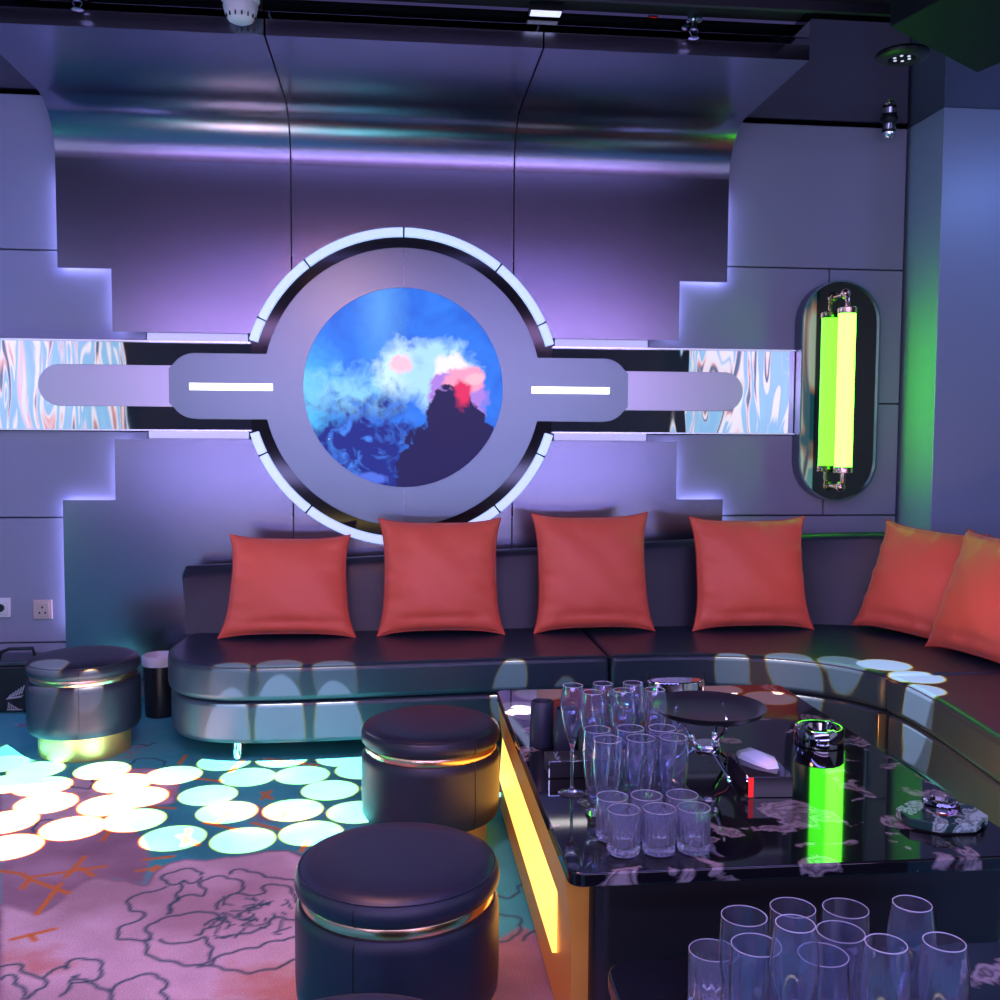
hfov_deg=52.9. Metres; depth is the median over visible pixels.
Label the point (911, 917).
champagne flute
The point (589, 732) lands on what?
beer glass
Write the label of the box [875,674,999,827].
sofa section
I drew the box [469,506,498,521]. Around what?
ring light
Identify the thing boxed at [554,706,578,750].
cup
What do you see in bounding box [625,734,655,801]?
beer glass
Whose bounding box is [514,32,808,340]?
wall panel
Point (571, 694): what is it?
champagne flute
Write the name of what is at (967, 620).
throw pillow
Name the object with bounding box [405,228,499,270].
ring light
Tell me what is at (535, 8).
recessed light
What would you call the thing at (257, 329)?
ring light
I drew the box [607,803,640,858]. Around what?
glass tumbler
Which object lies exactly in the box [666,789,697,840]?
glass tumbler
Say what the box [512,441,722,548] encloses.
wall panel
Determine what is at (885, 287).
wall panel
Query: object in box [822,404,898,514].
wall panel
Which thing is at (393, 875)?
cushion
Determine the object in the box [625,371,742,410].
bar
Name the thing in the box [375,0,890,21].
ceiling
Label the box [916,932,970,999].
champagne flute
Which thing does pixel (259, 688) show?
sofa section
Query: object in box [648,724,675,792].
beer glass
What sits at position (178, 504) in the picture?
wall panel
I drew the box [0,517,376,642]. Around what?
wall panel
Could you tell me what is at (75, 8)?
sprinkler head
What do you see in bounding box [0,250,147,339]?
wall panel
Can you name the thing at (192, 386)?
light
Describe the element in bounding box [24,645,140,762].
round stool
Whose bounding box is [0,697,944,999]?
floor
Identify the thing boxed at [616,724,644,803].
beer glass
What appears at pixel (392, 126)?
wall panel
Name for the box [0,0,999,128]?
ceiling
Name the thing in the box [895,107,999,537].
wall column
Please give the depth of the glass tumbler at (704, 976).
1.61 m
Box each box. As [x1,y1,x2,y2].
[544,750,584,777]
[727,747,792,797]
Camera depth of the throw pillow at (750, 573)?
4.98 m
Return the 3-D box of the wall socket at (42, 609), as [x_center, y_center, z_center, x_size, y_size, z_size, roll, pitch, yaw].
[-2.353,0.563,5.170,0.094,0.100,0.019,0,4,-6]
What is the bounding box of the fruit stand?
[666,690,767,783]
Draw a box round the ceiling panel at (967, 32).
[890,0,999,71]
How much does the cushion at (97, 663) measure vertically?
0.076 m
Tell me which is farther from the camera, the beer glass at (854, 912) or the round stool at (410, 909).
the round stool at (410, 909)
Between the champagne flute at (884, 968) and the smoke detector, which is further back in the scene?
the smoke detector
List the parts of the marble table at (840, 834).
light panel, frame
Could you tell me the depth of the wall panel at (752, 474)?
5.52 m
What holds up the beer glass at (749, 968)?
on the marble table at (650, 979)
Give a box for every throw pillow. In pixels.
[217,534,355,638]
[376,517,504,636]
[531,511,654,633]
[688,516,813,631]
[852,519,989,638]
[924,528,999,663]
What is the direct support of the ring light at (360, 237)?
attached to the ring
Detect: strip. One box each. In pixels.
[0,338,251,430]
[551,346,796,434]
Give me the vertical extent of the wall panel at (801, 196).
0.762 m
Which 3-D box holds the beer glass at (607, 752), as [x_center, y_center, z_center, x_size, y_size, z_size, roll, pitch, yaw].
[0.256,0.675,2.402,0.073,0.211,0.073,0,4,-6]
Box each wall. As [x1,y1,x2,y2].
[0,228,902,517]
[148,256,612,516]
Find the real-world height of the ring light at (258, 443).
0.120 m
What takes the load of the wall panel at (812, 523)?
attached to the wall at (403, 228)
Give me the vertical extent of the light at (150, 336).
0.039 m
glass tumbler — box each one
[596,791,627,842]
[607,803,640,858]
[630,789,662,841]
[642,802,675,857]
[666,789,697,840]
[677,801,710,855]
[687,938,723,999]
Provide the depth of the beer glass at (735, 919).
1.51 m
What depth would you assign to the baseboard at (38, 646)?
5.20 m
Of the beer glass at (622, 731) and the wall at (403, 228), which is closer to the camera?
the beer glass at (622, 731)
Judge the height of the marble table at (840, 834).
0.450 m
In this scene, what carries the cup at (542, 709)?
on the marble table at (840, 834)
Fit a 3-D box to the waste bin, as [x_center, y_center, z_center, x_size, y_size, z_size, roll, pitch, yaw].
[-1.668,0.907,4.936,0.168,0.302,0.168,0,4,-6]
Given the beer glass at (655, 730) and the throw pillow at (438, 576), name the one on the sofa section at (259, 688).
the throw pillow at (438, 576)
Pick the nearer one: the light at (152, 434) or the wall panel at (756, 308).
the light at (152, 434)
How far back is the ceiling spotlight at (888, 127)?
5.35 m
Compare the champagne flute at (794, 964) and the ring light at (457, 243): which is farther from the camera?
the ring light at (457, 243)
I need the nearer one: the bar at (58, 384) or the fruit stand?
the fruit stand
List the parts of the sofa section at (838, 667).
backrest, seat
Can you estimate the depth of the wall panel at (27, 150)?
5.04 m
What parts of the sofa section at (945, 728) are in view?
sofa joint strip, seat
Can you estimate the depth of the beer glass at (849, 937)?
1.47 m
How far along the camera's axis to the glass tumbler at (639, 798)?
2.35 m
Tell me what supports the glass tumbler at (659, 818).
on the marble table at (840, 834)
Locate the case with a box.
[0,646,43,711]
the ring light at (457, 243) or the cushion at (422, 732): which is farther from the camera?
the ring light at (457, 243)
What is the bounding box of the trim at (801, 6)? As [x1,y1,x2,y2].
[565,0,890,16]
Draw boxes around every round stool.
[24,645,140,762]
[294,822,499,999]
[315,993,421,999]
[361,705,499,841]
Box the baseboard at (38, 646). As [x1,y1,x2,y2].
[0,642,143,696]
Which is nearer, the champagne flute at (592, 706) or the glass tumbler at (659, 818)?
the glass tumbler at (659, 818)
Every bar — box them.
[38,364,172,406]
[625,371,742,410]
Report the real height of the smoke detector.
0.130 m
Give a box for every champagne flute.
[558,683,585,797]
[577,689,604,806]
[592,681,613,727]
[610,687,635,735]
[619,680,643,790]
[642,687,666,733]
[769,914,819,999]
[858,933,911,999]
[887,895,935,999]
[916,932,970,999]
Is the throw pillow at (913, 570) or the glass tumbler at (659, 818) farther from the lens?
the throw pillow at (913, 570)
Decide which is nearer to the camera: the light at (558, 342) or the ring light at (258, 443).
the ring light at (258, 443)
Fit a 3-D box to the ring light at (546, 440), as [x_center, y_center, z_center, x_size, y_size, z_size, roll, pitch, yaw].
[0.240,-0.297,5.368,0.080,0.120,0.048,0,4,-6]
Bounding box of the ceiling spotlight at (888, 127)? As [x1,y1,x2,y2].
[880,117,897,139]
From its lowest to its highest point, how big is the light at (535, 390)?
0.034 m
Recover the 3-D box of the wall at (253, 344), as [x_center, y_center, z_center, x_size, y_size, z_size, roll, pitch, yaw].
[-0.510,-0.589,5.323,2.612,1.354,0.048,0,4,-6]
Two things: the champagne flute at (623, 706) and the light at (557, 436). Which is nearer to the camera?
the champagne flute at (623, 706)
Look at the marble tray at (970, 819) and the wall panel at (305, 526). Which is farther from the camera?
the wall panel at (305, 526)
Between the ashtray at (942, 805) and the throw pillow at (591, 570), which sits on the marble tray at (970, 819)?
the ashtray at (942, 805)
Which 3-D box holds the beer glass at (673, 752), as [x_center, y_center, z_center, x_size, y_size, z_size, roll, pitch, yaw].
[0.417,0.674,2.423,0.073,0.211,0.073,0,4,-6]
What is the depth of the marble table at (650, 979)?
1.74 m
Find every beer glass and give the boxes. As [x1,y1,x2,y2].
[582,725,610,816]
[592,735,622,824]
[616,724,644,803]
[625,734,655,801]
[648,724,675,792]
[658,733,688,802]
[719,905,767,999]
[729,933,774,999]
[768,897,816,937]
[813,942,849,999]
[816,920,865,999]
[821,898,869,935]
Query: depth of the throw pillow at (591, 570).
4.90 m
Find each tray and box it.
[646,670,705,692]
[896,800,987,833]
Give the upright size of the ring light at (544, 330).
0.120 m
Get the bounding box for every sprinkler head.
[71,0,82,11]
[686,10,702,39]
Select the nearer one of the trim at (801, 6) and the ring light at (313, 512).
the trim at (801, 6)
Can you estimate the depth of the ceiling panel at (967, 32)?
3.59 m
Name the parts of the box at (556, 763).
edge trim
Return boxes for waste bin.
[141,651,171,718]
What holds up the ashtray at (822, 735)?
on the marble table at (840, 834)
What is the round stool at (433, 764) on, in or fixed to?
on the floor
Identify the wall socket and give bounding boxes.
[0,598,10,616]
[33,600,52,618]
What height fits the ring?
1.563 m
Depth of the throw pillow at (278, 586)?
4.73 m
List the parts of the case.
handle, case lid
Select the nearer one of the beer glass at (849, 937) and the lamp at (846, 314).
the beer glass at (849, 937)
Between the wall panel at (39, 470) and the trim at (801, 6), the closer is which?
the trim at (801, 6)
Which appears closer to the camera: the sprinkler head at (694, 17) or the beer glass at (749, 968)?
the beer glass at (749, 968)
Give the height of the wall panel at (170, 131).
1.169 m
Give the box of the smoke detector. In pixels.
[221,0,259,25]
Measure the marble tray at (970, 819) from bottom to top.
0.026 m
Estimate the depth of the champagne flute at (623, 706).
2.54 m
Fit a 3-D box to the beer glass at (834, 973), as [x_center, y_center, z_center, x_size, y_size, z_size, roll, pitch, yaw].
[0.451,0.739,1.410,0.073,0.211,0.073,0,4,-6]
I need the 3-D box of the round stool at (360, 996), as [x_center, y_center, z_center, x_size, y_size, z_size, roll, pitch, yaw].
[-0.227,1.071,1.547,0.469,0.424,0.469,-1,4,-26]
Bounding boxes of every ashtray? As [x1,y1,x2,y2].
[793,719,844,750]
[922,794,960,815]
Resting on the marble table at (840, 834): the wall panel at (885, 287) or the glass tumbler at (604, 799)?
the glass tumbler at (604, 799)
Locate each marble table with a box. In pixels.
[497,685,999,999]
[608,942,999,999]
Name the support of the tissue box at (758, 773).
on the marble table at (840, 834)
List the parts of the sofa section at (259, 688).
leg, backrest, seat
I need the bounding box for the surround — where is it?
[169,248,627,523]
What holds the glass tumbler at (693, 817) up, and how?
on the marble table at (840, 834)
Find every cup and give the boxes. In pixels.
[529,698,553,747]
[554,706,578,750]
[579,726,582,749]
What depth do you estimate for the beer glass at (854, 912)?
1.56 m
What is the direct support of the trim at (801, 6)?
attached to the ceiling at (567, 5)
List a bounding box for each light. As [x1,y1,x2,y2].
[147,333,247,341]
[149,431,248,438]
[189,383,272,390]
[249,318,265,341]
[250,431,266,454]
[258,261,308,319]
[260,453,310,511]
[305,228,402,266]
[307,507,382,543]
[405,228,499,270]
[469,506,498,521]
[496,454,543,510]
[497,265,544,324]
[528,1,562,16]
[532,387,608,393]
[537,433,552,455]
[538,323,553,346]
[554,433,645,440]
[555,339,647,347]
[875,45,929,66]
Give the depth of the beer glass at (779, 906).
1.57 m
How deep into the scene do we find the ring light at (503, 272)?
5.28 m
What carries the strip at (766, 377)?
attached to the wall at (253, 344)
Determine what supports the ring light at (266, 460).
attached to the ring
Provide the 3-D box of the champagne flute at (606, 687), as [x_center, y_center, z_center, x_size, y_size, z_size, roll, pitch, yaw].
[0.269,0.622,2.638,0.073,0.286,0.073,0,4,-6]
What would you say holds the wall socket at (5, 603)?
attached to the wall panel at (31, 549)
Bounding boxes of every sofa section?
[168,547,608,759]
[581,532,999,752]
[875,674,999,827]
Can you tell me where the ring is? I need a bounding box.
[255,237,547,534]
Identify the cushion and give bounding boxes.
[24,645,140,681]
[294,822,499,929]
[361,705,499,760]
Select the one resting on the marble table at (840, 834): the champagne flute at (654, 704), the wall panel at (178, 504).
the champagne flute at (654, 704)
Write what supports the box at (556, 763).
on the marble table at (840, 834)
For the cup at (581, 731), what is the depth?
2.88 m
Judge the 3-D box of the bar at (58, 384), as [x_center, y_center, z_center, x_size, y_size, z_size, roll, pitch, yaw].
[-1.867,-0.584,5.131,0.940,0.210,0.009,0,4,-6]
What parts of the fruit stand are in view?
leg, knob, knob, knob, plate, leg, leg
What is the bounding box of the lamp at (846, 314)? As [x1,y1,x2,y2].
[832,288,856,491]
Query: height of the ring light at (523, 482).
0.304 m
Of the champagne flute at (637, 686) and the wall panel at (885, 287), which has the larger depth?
the wall panel at (885, 287)
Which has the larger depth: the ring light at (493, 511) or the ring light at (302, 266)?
the ring light at (493, 511)
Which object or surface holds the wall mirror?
attached to the wall panel at (885, 287)
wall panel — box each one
[0,6,290,333]
[0,93,291,255]
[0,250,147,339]
[0,431,148,516]
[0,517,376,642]
[63,439,292,680]
[265,19,542,273]
[294,503,510,556]
[404,114,906,270]
[494,515,894,548]
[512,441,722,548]
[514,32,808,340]
[646,435,822,514]
[647,267,828,349]
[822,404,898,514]
[828,270,902,403]
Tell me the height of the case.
0.322 m
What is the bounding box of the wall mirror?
[792,280,880,500]
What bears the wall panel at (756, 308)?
attached to the wall at (403, 228)
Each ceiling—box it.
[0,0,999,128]
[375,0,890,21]
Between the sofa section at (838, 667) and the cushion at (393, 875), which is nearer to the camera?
the cushion at (393, 875)
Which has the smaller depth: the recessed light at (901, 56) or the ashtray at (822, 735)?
the ashtray at (822, 735)

